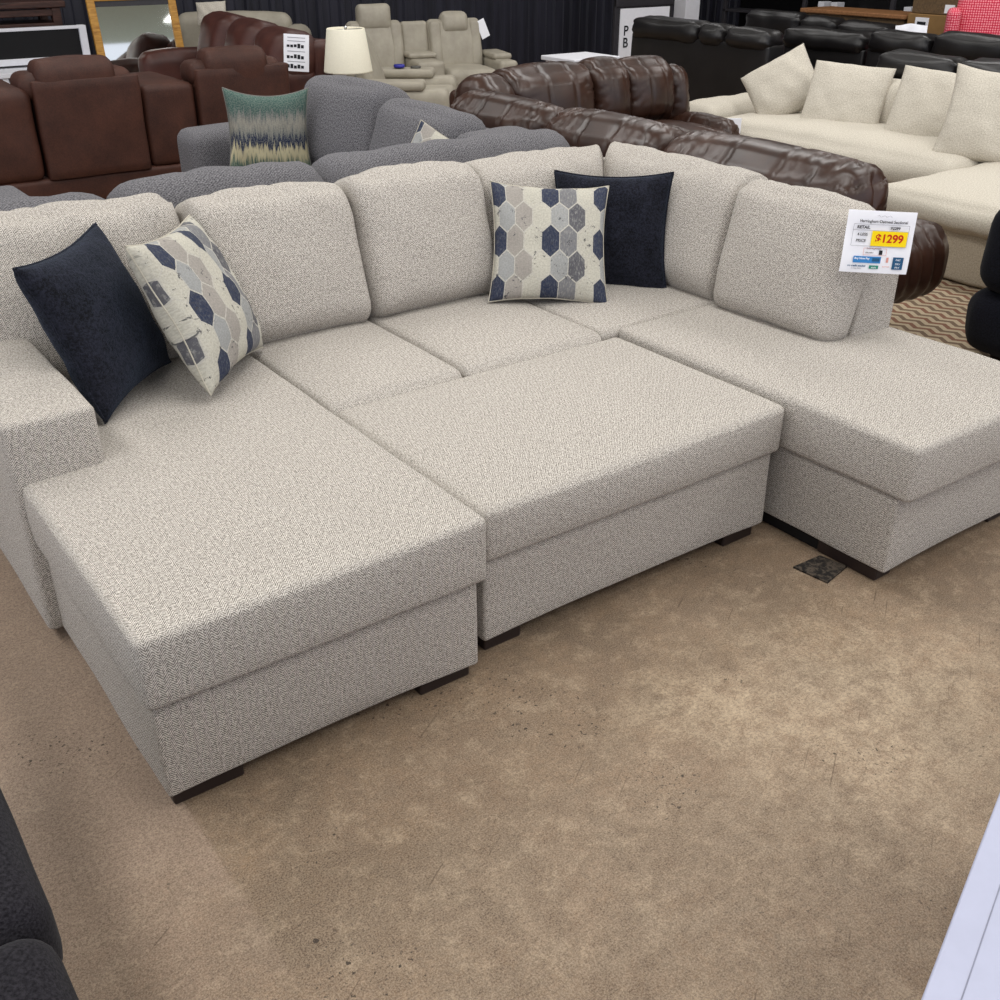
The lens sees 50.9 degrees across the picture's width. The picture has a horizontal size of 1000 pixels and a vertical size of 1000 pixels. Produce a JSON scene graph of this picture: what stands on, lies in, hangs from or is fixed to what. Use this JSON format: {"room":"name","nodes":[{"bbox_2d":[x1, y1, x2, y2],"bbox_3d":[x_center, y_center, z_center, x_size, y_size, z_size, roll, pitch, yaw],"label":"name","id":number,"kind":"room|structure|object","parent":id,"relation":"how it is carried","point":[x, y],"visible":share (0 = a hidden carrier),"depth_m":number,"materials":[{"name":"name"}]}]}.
{"room":"store","nodes":[
{"label":"store","id":0,"kind":"room"},
{"bbox_2d":[0,0,740,67],"bbox_3d":[-3.152,-6.645,11.200,22.200,4.400,0.035,-19,34,-31],"label":"wall","id":1,"kind":"structure","parent":0,"point":[528,30],"depth_m":14.04,"materials":[{"name":"black fabric"}]},
{"bbox_2d":[0,516,999,999],"bbox_3d":[1.694,-1.430,6.257,22.000,0.001,18.000,-19,34,-31],"label":"floor","id":2,"kind":"structure","parent":0,"point":[710,771],"depth_m":2.38,"materials":[{"name":"concrete"}]},
{"bbox_2d":[0,66,26,82],"bbox_3d":[-4.634,-3.552,9.507,2.110,0.600,0.500,-19,34,-31],"label":"media console","id":3,"kind":"object","parent":2,"relation":"on","point":[5,72],"visible":0.05,"depth_m":9.41,"materials":[{"name":"white paint"}]},
{"bbox_2d":[0,24,90,66],"bbox_3d":[-4.740,-4.032,9.382,2.080,0.322,0.084,-19,34,-31],"label":"framed panel","id":4,"kind":"object","parent":3,"relation":"on","point":[18,46],"visible":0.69,"depth_m":9.68,"materials":[{"name":"white paint"}]},
{"bbox_2d":[0,0,64,28],"bbox_3d":[-5.117,-4.116,9.995,1.950,1.120,0.600,-19,34,-31],"label":"wooden sideboard","id":5,"kind":"object","parent":2,"relation":"on","point":[33,8],"visible":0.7,"depth_m":9.95,"materials":[{"name":"brown wood"}]},
{"bbox_2d":[0,19,53,28],"bbox_3d":[-5.117,-4.427,9.825,1.850,0.030,0.540,-19,34,-31],"label":"shelf","id":6,"kind":"object","parent":5,"relation":"attached to","point":[33,22],"depth_m":10.02,"materials":[{"name":"brown wood"}]},
{"bbox_2d":[0,788,78,999],"bbox_3d":[-0.993,1.077,1.177,1.203,0.480,2.202,-19,34,-31],"label":"sofa","id":7,"kind":"object","parent":2,"relation":"on","point":[32,967],"visible":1,"depth_m":1.58,"materials":[{"name":"grey fabric"}]},
{"bbox_2d":[0,788,62,959],"bbox_3d":[-1.397,0.701,1.607,1.202,0.212,0.823,-19,34,-31],"label":"cushion","id":8,"kind":"object","parent":7,"relation":"on","point":[26,912],"depth_m":1.63,"materials":[{"name":"grey fabric"}]},
{"bbox_2d":[0,939,78,999],"bbox_3d":[-0.758,1.117,0.816,1.188,0.202,1.382,-19,34,-31],"label":"cushion","id":9,"kind":"object","parent":7,"relation":"on","point":[30,969],"depth_m":1.48,"materials":[{"name":"grey fabric"}]},
{"bbox_2d":[85,0,183,72],"bbox_3d":[-3.486,-4.282,10.263,0.860,1.160,0.228,-19,34,-31],"label":"leaning mirror","id":10,"kind":"object","parent":2,"relation":"on","point":[122,30],"visible":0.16,"depth_m":10.14,"materials":[{"name":"clear glass"}]},
{"bbox_2d":[0,45,289,198],"bbox_3d":[-2.668,-2.598,7.323,2.307,1.025,0.957,-19,34,-31],"label":"reclining loveseat","id":11,"kind":"object","parent":2,"relation":"on","point":[89,124],"visible":0.75,"depth_m":6.85,"materials":[{"name":"brown leather"}]},
{"bbox_2d":[138,11,332,92],"bbox_3d":[-2.376,-3.719,9.327,1.027,1.066,2.056,-19,34,-31],"label":"reclining sofa","id":12,"kind":"object","parent":2,"relation":"on","point":[217,28],"visible":0.15,"depth_m":9.04,"materials":[{"name":"leather"}]},
{"bbox_2d":[197,11,244,51],"bbox_3d":[-2.511,-4.137,9.620,0.426,0.616,0.585,-4,26,-38],"label":"cushion","id":13,"kind":"object","parent":12,"relation":"on","point":[214,26],"depth_m":9.37,"materials":[{"name":"leather"}]},
{"bbox_2d":[224,17,277,45],"bbox_3d":[-2.159,-3.896,9.199,0.430,0.596,0.588,-4,26,-38],"label":"cushion","id":14,"kind":"object","parent":12,"relation":"on","point":[241,31],"depth_m":8.96,"materials":[{"name":"leather"}]},
{"bbox_2d":[254,26,315,74],"bbox_3d":[-1.827,-3.661,8.799,0.429,0.560,0.588,-4,26,-38],"label":"cushion","id":15,"kind":"object","parent":12,"relation":"on","point":[270,38],"depth_m":8.60,"materials":[{"name":"leather"}]},
{"bbox_2d":[283,33,308,71],"bbox_3d":[-1.608,-3.530,8.291,0.215,0.278,0.042,0,29,0],"label":"paper sign","id":16,"kind":"object","parent":12,"relation":"attached to","point":[296,46],"visible":0.86,"depth_m":8.29,"materials":[{"name":"white paper"}]},
{"bbox_2d":[287,37,304,68],"bbox_3d":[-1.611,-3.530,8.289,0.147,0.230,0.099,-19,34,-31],"label":"print","id":17,"kind":"object","parent":16,"relation":"attached to","point":[295,45],"depth_m":8.29,"materials":[{"name":"black"}]},
{"bbox_2d":[179,10,310,46],"bbox_3d":[-2.686,-4.559,10.970,1.406,0.962,0.957,-1,29,-3],"label":"sofa","id":18,"kind":"object","parent":2,"relation":"on","point":[190,30],"visible":0.09,"depth_m":11.00,"materials":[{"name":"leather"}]},
{"bbox_2d":[196,1,225,25],"bbox_3d":[-2.913,-4.917,10.606,0.307,0.223,0.126,-2,29,-4],"label":"throw pillow","id":19,"kind":"object","parent":18,"relation":"on","point":[203,8],"visible":0.61,"depth_m":10.57,"materials":[{"name":"beige fabric"}]},
{"bbox_2d":[0,75,569,210],"bbox_3d":[-1.866,-1.395,5.159,3.796,0.992,2.644,-19,34,-31],"label":"sectional sofa","id":20,"kind":"object","parent":2,"relation":"on","point":[355,125],"visible":0.25,"depth_m":5.18,"materials":[{"name":"grey fabric"}]},
{"bbox_2d":[0,192,105,210],"bbox_3d":[-2.092,-0.805,3.676,1.568,0.398,0.319,-19,34,-31],"label":"cushion","id":21,"kind":"object","parent":20,"relation":"on","point":[8,203],"depth_m":3.82,"materials":[{"name":"grey fabric"}]},
{"bbox_2d":[106,161,323,208],"bbox_3d":[-1.127,-1.149,4.282,0.907,0.411,0.312,-19,34,-31],"label":"cushion","id":22,"kind":"object","parent":20,"relation":"on","point":[175,187],"depth_m":4.12,"materials":[{"name":"grey fabric"}]},
{"bbox_2d":[222,87,311,165],"bbox_3d":[-1.325,-2.108,6.006,0.492,0.482,0.168,-4,29,-8],"label":"throw pillow","id":23,"kind":"object","parent":20,"relation":"on","point":[261,128],"visible":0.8,"depth_m":5.94,"materials":[{"name":"fabric"}]},
{"bbox_2d":[304,75,409,164],"bbox_3d":[-0.867,-2.154,6.083,0.332,0.559,0.775,-8,26,-45],"label":"cushion","id":24,"kind":"object","parent":20,"relation":"on","point":[342,111],"depth_m":5.90,"materials":[{"name":"grey fabric"}]},
{"bbox_2d":[369,98,485,150],"bbox_3d":[-0.409,-1.830,5.534,0.342,0.508,0.772,-3,25,-38],"label":"cushion","id":25,"kind":"object","parent":20,"relation":"on","point":[398,120],"depth_m":5.38,"materials":[{"name":"grey fabric"}]},
{"bbox_2d":[411,120,448,142],"bbox_3d":[-0.315,-1.605,5.202,0.518,0.498,0.208,8,30,14],"label":"throw pillow","id":26,"kind":"object","parent":20,"relation":"on","point":[424,132],"visible":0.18,"depth_m":5.17,"materials":[{"name":"fabric"}]},
{"bbox_2d":[312,129,569,182],"bbox_3d":[-0.241,-1.458,4.850,1.380,0.410,0.322,-19,34,-31],"label":"cushion","id":27,"kind":"object","parent":20,"relation":"on","point":[332,167],"depth_m":4.66,"materials":[{"name":"grey fabric"}]},
{"bbox_2d":[456,126,528,138],"bbox_3d":[0.025,-1.616,5.233,0.461,0.440,0.455,-19,34,-31],"label":"cushion","id":28,"kind":"object","parent":20,"relation":"on","point":[462,132],"depth_m":5.13,"materials":[{"name":"grey fabric"}]},
{"bbox_2d":[346,33,457,106],"bbox_3d":[-0.873,-3.513,9.069,0.960,0.953,1.063,1,29,2],"label":"recliner chair","id":29,"kind":"object","parent":2,"relation":"on","point":[420,83],"visible":0.31,"depth_m":8.91,"materials":[{"name":"leather"}]},
{"bbox_2d":[426,84,454,93],"bbox_3d":[-0.743,-3.462,9.086,0.694,0.193,0.612,1,29,2],"label":"seat cushion","id":30,"kind":"object","parent":29,"relation":"on","point":[450,87],"depth_m":9.14,"materials":[{"name":"leather"}]},
{"bbox_2d":[333,3,517,84],"bbox_3d":[-0.806,-4.587,10.934,1.878,1.045,0.853,-10,30,-17],"label":"reclining loveseat","id":31,"kind":"object","parent":2,"relation":"on","point":[450,43],"visible":0.39,"depth_m":11.00,"materials":[{"name":"leather"}]},
{"bbox_2d":[445,64,494,84],"bbox_3d":[-0.362,-4.454,11.040,0.542,0.220,0.599,-10,30,-17],"label":"seat cushion","id":32,"kind":"object","parent":31,"relation":"on","point":[460,72],"depth_m":10.81,"materials":[{"name":"leather"}]},
{"bbox_2d":[0,141,999,803],"bbox_3d":[-0.110,-0.424,3.379,2.994,0.999,2.430,-19,34,-31],"label":"sectional sofa","id":33,"kind":"object","parent":2,"relation":"on","point":[242,572],"visible":0.8,"depth_m":3.11,"materials":[{"name":"fabric"}]},
{"bbox_2d":[0,193,179,380],"bbox_3d":[-1.423,-0.640,3.306,0.917,0.556,0.328,-19,15,-31],"label":"cushion","id":34,"kind":"object","parent":33,"relation":"on","point":[28,235],"depth_m":3.19,"materials":[{"name":"fabric"}]},
{"bbox_2d":[12,222,170,423],"bbox_3d":[-1.177,-0.530,3.084,0.242,0.450,0.481,4,29,6],"label":"throw pillow","id":35,"kind":"object","parent":33,"relation":"on","point":[85,300],"visible":1,"depth_m":2.97,"materials":[{"name":"blue fabric"}]},
{"bbox_2d":[124,214,263,395],"bbox_3d":[-0.925,-0.611,3.228,0.278,0.459,0.491,5,29,8],"label":"throw pillow","id":36,"kind":"object","parent":33,"relation":"on","point":[195,297],"visible":1,"depth_m":3.09,"materials":[{"name":"fabric"}]},
{"bbox_2d":[23,354,485,709],"bbox_3d":[-0.843,-0.063,2.916,0.879,0.199,1.585,-19,34,-31],"label":"cushion","id":37,"kind":"object","parent":33,"relation":"on","point":[245,528],"depth_m":2.51,"materials":[{"name":"fabric"}]},
{"bbox_2d":[175,182,370,343],"bbox_3d":[-0.784,-0.826,3.661,0.603,0.537,0.330,-19,15,-31],"label":"cushion","id":38,"kind":"object","parent":33,"relation":"on","point":[299,253],"depth_m":3.56,"materials":[{"name":"fabric"}]},
{"bbox_2d":[249,320,461,415],"bbox_3d":[-0.526,-0.412,3.567,0.502,0.210,0.762,-19,34,-31],"label":"seat cushion","id":39,"kind":"object","parent":33,"relation":"on","point":[339,366],"depth_m":3.43,"materials":[{"name":"fabric"}]},
{"bbox_2d":[334,161,493,316],"bbox_3d":[-0.317,-0.992,3.958,0.573,0.539,0.329,-19,15,-31],"label":"cushion","id":40,"kind":"object","parent":33,"relation":"on","point":[424,230],"depth_m":3.82,"materials":[{"name":"fabric"}]},
{"bbox_2d":[367,294,601,377],"bbox_3d":[-0.082,-0.568,3.850,0.593,0.212,0.761,-19,34,-31],"label":"seat cushion","id":41,"kind":"object","parent":33,"relation":"on","point":[472,334],"depth_m":3.71,"materials":[{"name":"fabric"}]},
{"bbox_2d":[488,181,608,302],"bbox_3d":[0.186,-0.972,3.979,0.480,0.426,0.261,-2,29,-4],"label":"throw pillow","id":42,"kind":"object","parent":33,"relation":"on","point":[549,243],"visible":1,"depth_m":3.93,"materials":[{"name":"fabric"}]},
{"bbox_2d":[554,170,673,287],"bbox_3d":[0.437,-1.052,4.140,0.480,0.482,0.167,5,29,9],"label":"throw pillow","id":43,"kind":"object","parent":33,"relation":"on","point":[636,206],"visible":0.64,"depth_m":4.06,"materials":[{"name":"blue fabric"}]},
{"bbox_2d":[520,284,714,340],"bbox_3d":[0.404,-0.748,4.192,0.646,0.211,0.745,-19,34,-31],"label":"cushion","id":44,"kind":"object","parent":33,"relation":"on","point":[626,306],"depth_m":3.95,"materials":[{"name":"fabric"}]},
{"bbox_2d":[713,179,875,340],"bbox_3d":[1.028,-0.853,3.717,0.195,0.501,0.588,-8,28,-37],"label":"cushion","id":45,"kind":"object","parent":33,"relation":"on","point":[776,272],"depth_m":3.63,"materials":[{"name":"fabric"}]},
{"bbox_2d":[619,303,999,502],"bbox_3d":[1.115,-0.418,3.567,0.821,0.189,1.252,-19,34,-31],"label":"cushion","id":46,"kind":"object","parent":33,"relation":"on","point":[898,415],"depth_m":3.27,"materials":[{"name":"fabric"}]},
{"bbox_2d":[839,209,917,274],"bbox_3d":[1.224,-0.833,3.396,0.232,0.206,0.031,0,29,0],"label":"price tag","id":47,"kind":"object","parent":33,"relation":"attached to","point":[880,242],"visible":1,"depth_m":3.39,"materials":[{"name":"white paper"}]},
{"bbox_2d":[337,338,783,649],"bbox_3d":[0.189,-0.077,3.283,1.147,0.482,0.795,-19,34,-31],"label":"ottoman","id":48,"kind":"object","parent":2,"relation":"on","point":[590,468],"visible":0.83,"depth_m":3.03,"materials":[{"name":"fabric"}]},
{"bbox_2d":[541,52,619,61],"bbox_3d":[0.681,-3.422,9.083,0.500,0.780,0.450,-19,34,-31],"label":"table","id":49,"kind":"object","parent":2,"relation":"on","point":[578,56],"visible":0.3,"depth_m":8.87,"materials":[{"name":"paint"}]},
{"bbox_2d":[611,0,674,57],"bbox_3d":[1.701,-5.460,12.554,0.920,1.020,0.060,-19,34,-31],"label":"sign stand","id":50,"kind":"object","parent":2,"relation":"on","point":[625,12],"visible":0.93,"depth_m":12.32,"materials":[{"name":"white paper"}]},
{"bbox_2d":[449,55,948,303],"bbox_3d":[1.226,-1.888,6.092,2.473,0.962,3.693,-19,34,-31],"label":"sectional sofa","id":51,"kind":"object","parent":2,"relation":"on","point":[640,100],"visible":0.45,"depth_m":5.25,"materials":[{"name":"brown leather"}]},
{"bbox_2d":[450,90,564,129],"bbox_3d":[0.049,-2.036,5.803,0.352,0.382,0.896,-19,34,-31],"label":"cushion","id":52,"kind":"object","parent":51,"relation":"on","point":[495,109],"depth_m":5.61,"materials":[{"name":"brown leather"}]},
{"bbox_2d":[492,61,594,108],"bbox_3d":[0.286,-2.676,7.029,0.744,0.478,0.393,-19,24,-31],"label":"cushion","id":53,"kind":"object","parent":51,"relation":"on","point":[565,84],"depth_m":6.88,"materials":[{"name":"brown leather"}]},
{"bbox_2d":[578,56,630,114],"bbox_3d":[0.702,-2.824,7.293,0.353,0.481,0.392,-19,24,-31],"label":"cushion","id":54,"kind":"object","parent":51,"relation":"on","point":[610,76],"depth_m":7.14,"materials":[{"name":"brown leather"}]},
{"bbox_2d":[546,107,683,156],"bbox_3d":[0.561,-1.702,5.184,0.352,0.391,0.855,-19,34,-31],"label":"cushion","id":55,"kind":"object","parent":51,"relation":"on","point":[580,127],"depth_m":5.01,"materials":[{"name":"brown leather"}]},
{"bbox_2d":[619,55,674,119],"bbox_3d":[0.992,-2.917,7.481,0.472,0.466,0.392,-19,24,-31],"label":"cushion","id":56,"kind":"object","parent":51,"relation":"on","point":[650,79],"depth_m":7.33,"materials":[{"name":"brown leather"}]},
{"bbox_2d":[666,63,689,119],"bbox_3d":[1.225,-2.947,7.658,0.223,0.432,0.382,-19,24,-31],"label":"cushion","id":57,"kind":"object","parent":51,"relation":"on","point":[680,105],"depth_m":7.50,"materials":[{"name":"brown leather"}]},
{"bbox_2d":[654,120,729,133],"bbox_3d":[1.160,-2.441,7.199,0.682,0.272,0.753,-19,34,-31],"label":"seat cushion","id":58,"kind":"object","parent":51,"relation":"on","point":[685,125],"depth_m":7.17,"materials":[{"name":"brown leather"}]},
{"bbox_2d":[663,130,888,210],"bbox_3d":[1.131,-1.328,4.493,0.353,0.397,1.097,-19,34,-31],"label":"cushion","id":59,"kind":"object","parent":51,"relation":"on","point":[793,165],"depth_m":4.23,"materials":[{"name":"brown leather"}]},
{"bbox_2d":[631,15,783,101],"bbox_3d":[2.162,-4.077,10.065,1.026,0.985,1.756,-19,34,-31],"label":"reclining sofa","id":60,"kind":"object","parent":2,"relation":"on","point":[714,57],"visible":0.48,"depth_m":9.62,"materials":[{"name":"black leather"}]},
{"bbox_2d":[721,0,913,26],"bbox_3d":[4.378,-6.036,13.004,0.400,1.600,4.000,-19,34,-31],"label":"storage rack","id":61,"kind":"object","parent":2,"relation":"on","point":[746,6],"visible":0.21,"depth_m":13.81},
{"bbox_2d":[724,8,752,12],"bbox_3d":[4.357,-5.972,13.022,0.350,0.030,4.000,-19,34,-31],"label":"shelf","id":62,"kind":"object","parent":61,"relation":"attached to","point":[742,10],"depth_m":14.21,"materials":[{"name":"black"}]},
{"bbox_2d":[818,1,831,6],"bbox_3d":[4.085,-6.195,13.231,0.150,0.159,0.090,-19,34,-31],"label":"box","id":63,"kind":"object","parent":61,"relation":"on","point":[820,3],"visible":0.44,"depth_m":13.17,"materials":[{"name":"white cardboard"}]},
{"bbox_2d":[831,2,844,6],"bbox_3d":[4.202,-6.118,13.089,0.150,0.159,0.090,-19,34,-31],"label":"box","id":64,"kind":"object","parent":61,"relation":"on","point":[838,4],"visible":0.44,"depth_m":13.03,"materials":[{"name":"white cardboard"}]},
{"bbox_2d":[904,6,912,11],"bbox_3d":[4.820,-5.710,12.344,0.150,0.159,0.090,-19,34,-31],"label":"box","id":65,"kind":"object","parent":61,"relation":"on","point":[905,8],"visible":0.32,"depth_m":12.27,"materials":[{"name":"white cardboard"}]},
{"bbox_2d":[793,555,846,583],"bbox_3d":[0.991,0.209,3.255,0.121,0.006,0.128,24,37,36],"label":"floor plate","id":66,"kind":"object","parent":2,"relation":"on","point":[824,569],"visible":1,"depth_m":3.24,"materials":[{"name":"metal"}]},
{"bbox_2d":[745,9,897,34],"bbox_3d":[3.642,-4.781,11.393,1.023,0.945,1.912,-19,34,-31],"label":"reclining sofa","id":67,"kind":"object","parent":2,"relation":"on","point":[780,20],"visible":0.18,"depth_m":11.11,"materials":[{"name":"black leather"}]},
{"bbox_2d":[783,25,872,68],"bbox_3d":[3.364,-4.098,10.183,1.026,0.909,0.965,-19,34,-31],"label":"reclining sofa","id":68,"kind":"object","parent":2,"relation":"on","point":[820,43],"visible":0.29,"depth_m":9.71,"materials":[{"name":"black leather"}]},
{"bbox_2d":[689,78,999,288],"bbox_3d":[2.645,-2.243,6.895,2.089,0.813,4.042,-19,34,-31],"label":"sectional sofa","id":69,"kind":"object","parent":2,"relation":"on","point":[961,194],"visible":0.48,"depth_m":6.46,"materials":[{"name":"beige fabric"}]},
{"bbox_2d":[728,118,741,132],"bbox_3d":[1.647,-2.660,7.461,0.130,0.100,0.010,0,29,0],"label":"paper tag","id":70,"kind":"object","parent":69,"relation":"attached to","point":[737,121],"visible":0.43,"depth_m":7.44,"materials":[{"name":"white paper"}]},
{"bbox_2d":[740,43,813,114],"bbox_3d":[2.107,-3.070,7.814,0.621,0.591,0.310,4,29,7],"label":"pillow","id":71,"kind":"object","parent":69,"relation":"on","point":[780,86],"visible":0.73,"depth_m":7.74,"materials":[{"name":"beige fabric"}]},
{"bbox_2d":[800,60,895,123],"bbox_3d":[2.431,-2.817,7.405,0.565,0.483,0.311,18,33,29],"label":"pillow","id":72,"kind":"object","parent":69,"relation":"on","point":[842,92],"visible":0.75,"depth_m":7.32,"materials":[{"name":"beige fabric"}]},
{"bbox_2d":[725,110,980,182],"bbox_3d":[2.478,-2.471,7.310,0.974,0.291,2.073,-19,34,-31],"label":"seat cushion","id":73,"kind":"object","parent":69,"relation":"on","point":[900,156],"depth_m":6.89,"materials":[{"name":"beige fabric"}]},
{"bbox_2d":[879,78,900,123],"bbox_3d":[2.686,-2.821,7.516,0.327,0.390,0.615,-4,26,-38],"label":"cushion","id":74,"kind":"object","parent":69,"relation":"on","point":[892,91],"depth_m":7.28,"materials":[{"name":"beige fabric"}]},
{"bbox_2d":[884,65,956,136],"bbox_3d":[2.859,-2.564,6.910,0.581,0.505,0.297,19,34,31],"label":"pillow","id":75,"kind":"object","parent":69,"relation":"on","point":[920,107],"visible":0.49,"depth_m":6.88,"materials":[{"name":"beige fabric"}]},
{"bbox_2d":[886,162,999,239],"bbox_3d":[3.229,-1.686,5.908,1.701,0.245,1.510,-19,34,-31],"label":"cushion","id":76,"kind":"object","parent":69,"relation":"on","point":[963,198],"depth_m":5.76,"materials":[{"name":"beige fabric"}]},
{"bbox_2d":[932,63,999,162],"bbox_3d":[3.030,-2.329,6.418,0.676,0.590,0.306,12,31,21],"label":"pillow","id":77,"kind":"object","parent":69,"relation":"on","point":[970,129],"visible":0.97,"depth_m":6.39,"materials":[{"name":"beige fabric"}]},
{"bbox_2d":[800,6,911,24],"bbox_3d":[4.138,-5.134,12.080,0.550,0.905,1.430,-19,34,-31],"label":"wooden console","id":78,"kind":"object","parent":2,"relation":"on","point":[896,17],"visible":0.18,"depth_m":11.71,"materials":[{"name":"brown wood"}]},
{"bbox_2d":[865,29,999,66],"bbox_3d":[4.428,-3.393,8.786,1.030,1.014,2.709,-19,34,-31],"label":"reclining sofa","id":79,"kind":"object","parent":2,"relation":"on","point":[968,45],"visible":0.27,"depth_m":8.80,"materials":[{"name":"black leather"}]},
{"bbox_2d":[895,23,926,32],"bbox_3d":[3.717,-4.233,9.500,0.285,0.143,0.082,-1,29,-2],"label":"paper sign","id":80,"kind":"object","parent":79,"relation":"on","point":[910,27],"visible":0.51,"depth_m":9.49,"materials":[{"name":"white paper"}]},
{"bbox_2d":[876,49,999,78],"bbox_3d":[3.843,-2.776,7.753,1.024,0.923,2.052,-19,34,-31],"label":"reclining sofa","id":81,"kind":"object","parent":2,"relation":"on","point":[897,59],"visible":0.11,"depth_m":7.71,"materials":[{"name":"black leather"}]},
{"bbox_2d":[889,278,989,357],"bbox_3d":[2.816,-0.551,4.638,2.150,0.011,3.100,-19,34,-31],"label":"area rug","id":82,"kind":"object","parent":2,"relation":"on","point":[939,315],"visible":0.02,"depth_m":5.34,"materials":[{"name":"beige fabric"}]},
{"bbox_2d":[965,210,999,360],"bbox_3d":[2.706,-0.973,4.505,1.038,0.855,0.983,-19,34,-31],"label":"armchair","id":83,"kind":"object","parent":82,"relation":"on","point":[982,323],"visible":0.99,"depth_m":4.55,"materials":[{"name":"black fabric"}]},
{"bbox_2d":[921,793,999,999],"bbox_3d":[0.862,0.782,1.435,0.500,0.750,1.250,18,34,30],"label":"base cabinet","id":84,"kind":"object","parent":2,"relation":"on","point":[967,964],"visible":1,"depth_m":1.18,"materials":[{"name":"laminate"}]},
{"bbox_2d":[943,0,999,34],"bbox_3d":[4.599,-4.200,10.045,0.744,1.220,0.764,9,30,17],"label":"accent chair","id":85,"kind":"object","parent":2,"relation":"on","point":[978,16],"visible":0.23,"depth_m":10.03,"materials":[{"name":"red fabric"}]},
{"bbox_3d":[4.752,-4.484,11.423,0.600,0.395,0.610,-19,34,-31],"label":"cardboard box","id":86,"kind":"object","parent":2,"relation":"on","visible":0},
{"bbox_2d":[907,13,946,34],"bbox_3d":[4.734,-4.902,11.214,0.610,0.530,0.560,-19,34,-31],"label":"cardboard box","id":87,"kind":"object","parent":86,"relation":"on","point":[935,23],"visible":0.26,"depth_m":10.98,"materials":[{"name":"brown cardboard"}]},
{"bbox_2d":[912,0,957,14],"bbox_3d":[4.811,-5.311,11.019,0.656,0.365,0.610,-19,34,-31],"label":"cardboard box","id":88,"kind":"object","parent":87,"relation":"on","point":[941,7],"visible":0.51,"depth_m":10.94,"materials":[{"name":"brown cardboard"}]},
{"bbox_3d":[-1.202,-2.921,8.510,0.360,0.450,0.360,-19,34,-31],"label":"end table","id":89,"kind":"object","parent":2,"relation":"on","visible":0},
{"bbox_2d":[324,25,372,76],"bbox_3d":[-1.197,-3.403,8.278,0.380,0.620,0.380,-19,34,-31],"label":"table lamp","id":90,"kind":"object","parent":89,"relation":"on","point":[346,48],"visible":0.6,"depth_m":8.10,"materials":[{"name":"fabric"}]},
{"bbox_2d":[673,0,699,19],"bbox_3d":[2.283,-7.186,12.189,0.240,4.400,0.200,-19,34,-31],"label":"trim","id":91,"kind":"structure","parent":0,"point":[686,9],"depth_m":12.77,"materials":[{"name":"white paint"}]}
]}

